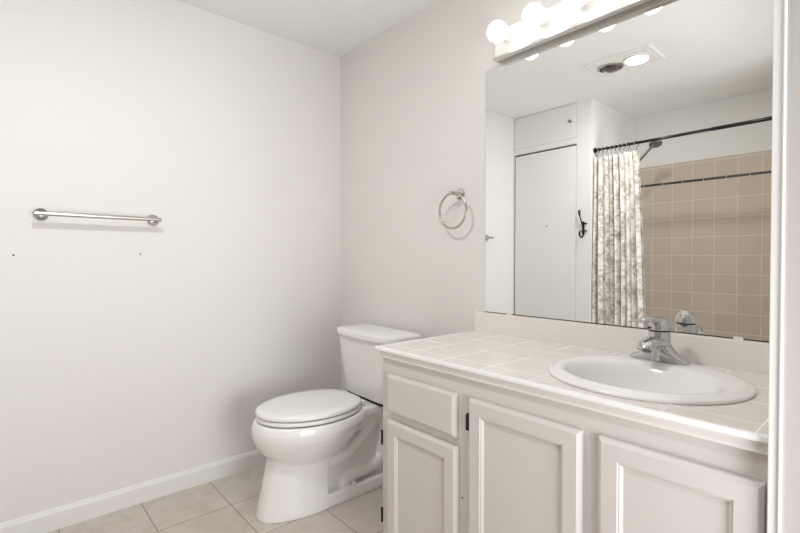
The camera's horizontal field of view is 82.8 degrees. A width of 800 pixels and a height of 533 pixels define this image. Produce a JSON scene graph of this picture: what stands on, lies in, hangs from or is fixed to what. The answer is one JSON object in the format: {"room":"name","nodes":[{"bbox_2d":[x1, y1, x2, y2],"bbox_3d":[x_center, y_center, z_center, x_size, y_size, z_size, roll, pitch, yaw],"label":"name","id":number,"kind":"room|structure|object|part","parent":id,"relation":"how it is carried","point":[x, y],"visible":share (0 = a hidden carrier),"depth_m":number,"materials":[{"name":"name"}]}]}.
{"room":"bathroom","nodes":[
{"label":"bathroom","id":0,"kind":"room"},
{"bbox_2d":[0,0,340,522],"bbox_3d":[-1.441,-0.094,2.050,2.965,2.440,0.120,-1,1,-41],"label":"wall","id":1,"kind":"structure","parent":0,"point":[121,367],"depth_m":2.18,"materials":[{"name":"white paint"}]},
{"bbox_2d":[33,208,161,225],"bbox_3d":[-1.330,-0.221,2.025,0.476,0.052,0.062,-1,1,-41],"label":"towel bar","id":2,"kind":"object","parent":1,"relation":"attached to","point":[39,213],"visible":1,"depth_m":1.98,"materials":[{"name":"silver metal"}]},
{"bbox_2d":[0,449,266,532],"bbox_3d":[-1.087,1.077,2.292,1.895,0.091,0.013,-1,1,-41],"label":"baseboard","id":3,"kind":"structure","parent":1,"relation":"attached to","point":[49,520],"depth_m":2.12,"materials":[{"name":"white paint"}]},
{"bbox_2d":[47,464,382,532],"bbox_3d":[-0.251,1.186,0.720,2.965,0.080,3.720,-1,1,-41],"label":"floor","id":4,"kind":"structure","parent":0,"point":[228,504],"depth_m":2.05,"materials":[{"name":"tile"}]},
{"bbox_2d":[251,323,420,523],"bbox_3d":[-0.334,0.728,2.235,0.778,0.793,0.521,-1,1,-39],"label":"toilet","id":5,"kind":"object","parent":4,"relation":"on","point":[323,448],"visible":0.93,"depth_m":2.10,"materials":[{"name":"white ceramic"}]},
{"bbox_3d":[-0.436,0.684,2.170,0.500,0.018,0.397,-1,1,-39],"label":"seat","id":6,"kind":"part","parent":5,"relation":"part of","materials":[{"name":"white plastic"}]},
{"bbox_3d":[-0.436,0.657,2.170,0.501,0.026,0.398,-1,1,-39],"label":"seat lid","id":7,"kind":"part","parent":5,"relation":"part of","materials":[{"name":"white plastic"}]},
{"bbox_3d":[-0.355,0.910,2.239,0.746,0.427,0.405,-1,1,-39],"label":"bowl","id":8,"kind":"part","parent":5,"relation":"part of","materials":[{"name":"white ceramic"}]},
{"bbox_3d":[-0.132,0.526,2.395,0.200,0.312,0.494,-1,1,-39],"label":"tank","id":9,"kind":"part","parent":5,"relation":"part of","materials":[{"name":"white ceramic"}]},
{"bbox_3d":[-0.128,0.349,2.396,0.248,0.041,0.520,-1,1,-39],"label":"tank lid","id":10,"kind":"part","parent":5,"relation":"part of","materials":[{"name":"white ceramic"}]},
{"bbox_2d":[381,357,767,532],"bbox_3d":[0.516,0.737,1.453,0.594,0.798,1.136,-1,1,-41],"label":"vanity cabinet","id":11,"kind":"object","parent":4,"relation":"on","point":[461,455],"visible":0.97,"depth_m":1.19,"materials":[{"name":"white paint"}]},
{"bbox_3d":[0.065,0.459,1.526,0.019,0.136,0.326,-1,1,-41],"label":"drawer","id":12,"kind":"part","parent":11,"relation":"part of","materials":[{"name":"white paint"}]},
{"bbox_3d":[0.066,0.788,1.529,0.019,0.464,0.333,-1,1,-41],"label":"door","id":13,"kind":"part","parent":11,"relation":"part of","materials":[{"name":"white paint"}]},
{"bbox_3d":[0.324,0.710,1.236,0.019,0.628,0.350,-1,1,-41],"label":"door","id":14,"kind":"part","parent":11,"relation":"part of","materials":[{"name":"white paint"}]},
{"bbox_2d":[375,311,768,454],"bbox_3d":[0.511,0.276,1.452,0.596,0.124,1.152,-1,1,-41],"label":"countertop","id":15,"kind":"structure","parent":11,"relation":"on","point":[511,352],"depth_m":1.37,"materials":[{"name":"tile"}]},
{"bbox_3d":[0.134,0.300,1.881,0.593,0.015,0.010,-1,1,-41],"label":"edge trim","id":16,"kind":"part","parent":15,"relation":"part of","materials":[{"name":"white tile"}]},
{"bbox_3d":[0.291,0.309,1.259,0.010,0.014,1.152,-1,1,-41],"label":"edge trim","id":17,"kind":"part","parent":15,"relation":"part of","materials":[{"name":"white tile"}]},
{"bbox_2d":[548,354,755,404],"bbox_3d":[0.668,0.372,1.254,0.491,0.168,0.497,-1,1,-41],"label":"sink","id":18,"kind":"object","parent":15,"relation":"in","point":[616,375],"visible":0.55,"depth_m":1.26,"materials":[{"name":"white ceramic"}]},
{"bbox_2d":[630,316,690,364],"bbox_3d":[0.764,0.219,1.383,0.166,0.135,0.151,0,1,-12],"label":"bathroom faucet","id":19,"kind":"object","parent":15,"relation":"on","point":[656,346],"visible":1,"depth_m":1.36,"materials":[{"name":"silver metal"}]},
{"bbox_3d":[0.748,0.164,1.369,0.095,0.025,0.040,0,1,-23],"label":"lever handle","id":20,"kind":"part","parent":19,"relation":"part of","materials":[{"name":"silver metal"}]},
{"bbox_3d":[0.745,0.231,1.347,0.119,0.045,0.056,-1,1,-41],"label":"spout","id":21,"kind":"part","parent":19,"relation":"part of","materials":[{"name":"silver metal"}]},
{"bbox_3d":[0.794,0.173,1.389,0.063,0.039,0.063,-1,1,-41],"label":"lever","id":22,"kind":"part","parent":19,"relation":"part of","materials":[{"name":"silver metal"}]},
{"bbox_3d":[0.570,0.714,0.957,0.019,0.629,0.308,-1,1,-41],"label":"door","id":23,"kind":"part","parent":11,"relation":"part of","materials":[{"name":"white paint"}]},
{"bbox_2d":[177,0,437,57],"bbox_3d":[-0.649,-1.350,1.135,2.965,0.100,2.512,-1,1,-41],"label":"ceiling","id":24,"kind":"structure","parent":0,"point":[337,28],"depth_m":2.40,"materials":[{"name":"white paint"}]},
{"bbox_2d":[340,0,767,391],"bbox_3d":[0.457,-0.093,2.050,0.120,2.440,2.392,-1,1,-41],"label":"wall","id":25,"kind":"structure","parent":0,"point":[413,96],"depth_m":2.35,"materials":[{"name":"white paint"}]},
{"bbox_2d":[439,188,466,228],"bbox_3d":[0.261,-0.270,2.126,0.070,0.196,0.175,-1,1,-41],"label":"towel ring","id":26,"kind":"object","parent":25,"relation":"attached to","point":[459,193],"visible":1,"depth_m":2.12,"materials":[{"name":"silver metal"}]},
{"bbox_2d":[487,0,662,63],"bbox_3d":[0.697,-0.934,1.551,0.165,0.122,0.974,-1,1,-41],"label":"vanity light bar","id":27,"kind":"object","parent":25,"relation":"attached to","point":[539,27],"visible":1,"depth_m":1.71,"materials":[{"name":"white glass"}]},
{"bbox_2d":[487,20,512,43],"bbox_3d":[0.407,-0.948,1.845,0.120,0.082,0.082,-1,1,-41],"label":"bulb","id":28,"kind":"object","parent":27,"relation":"attached to","point":[498,32],"depth_m":1.81,"materials":[{"name":"white glass"}]},
{"bbox_2d":[522,3,549,28],"bbox_3d":[0.516,-0.946,1.721,0.120,0.082,0.082,-1,1,-41],"label":"bulb","id":29,"kind":"object","parent":27,"relation":"attached to","point":[534,15],"depth_m":1.69,"materials":[{"name":"white glass"}]},
{"bbox_2d":[563,0,591,10],"bbox_3d":[0.626,-0.944,1.597,0.120,0.082,0.082,-1,1,-41],"label":"bulb","id":30,"kind":"object","parent":27,"relation":"attached to","point":[575,5],"depth_m":1.59,"materials":[{"name":"white glass"}]},
{"bbox_2d":[475,311,768,373],"bbox_3d":[0.727,0.255,1.642,0.020,0.088,1.150,-1,1,-41],"label":"backsplash","id":31,"kind":"structure","parent":25,"relation":"attached to","point":[744,355],"depth_m":1.58,"materials":[{"name":"white tile"}]},
{"bbox_2d":[485,0,773,342],"bbox_3d":[0.747,-0.325,1.619,0.010,1.077,1.104,-1,1,-41],"label":"wall mirror","id":32,"kind":"object","parent":25,"relation":"attached to","point":[629,159],"visible":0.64,"depth_m":1.54,"materials":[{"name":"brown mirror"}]},
{"bbox_3d":[0.138,-0.067,0.261,2.725,2.440,0.130,-1,1,-41],"label":"wall","id":33,"kind":"structure","parent":0,"visible":0},
{"bbox_2d":[767,0,787,532],"bbox_3d":[0.670,0.103,0.808,0.019,2.085,0.019,-1,1,-41],"label":"trim","id":34,"kind":"structure","parent":33,"relation":"attached to","point":[780,14],"depth_m":0.80,"materials":[{"name":"white paint"}]},
{"bbox_2d":[781,0,799,532],"bbox_3d":[0.258,0.117,0.370,1.216,2.070,0.130,-1,1,-41],"label":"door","id":35,"kind":"structure","parent":33,"relation":"in","point":[790,471],"depth_m":0.79,"materials":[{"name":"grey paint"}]}
]}

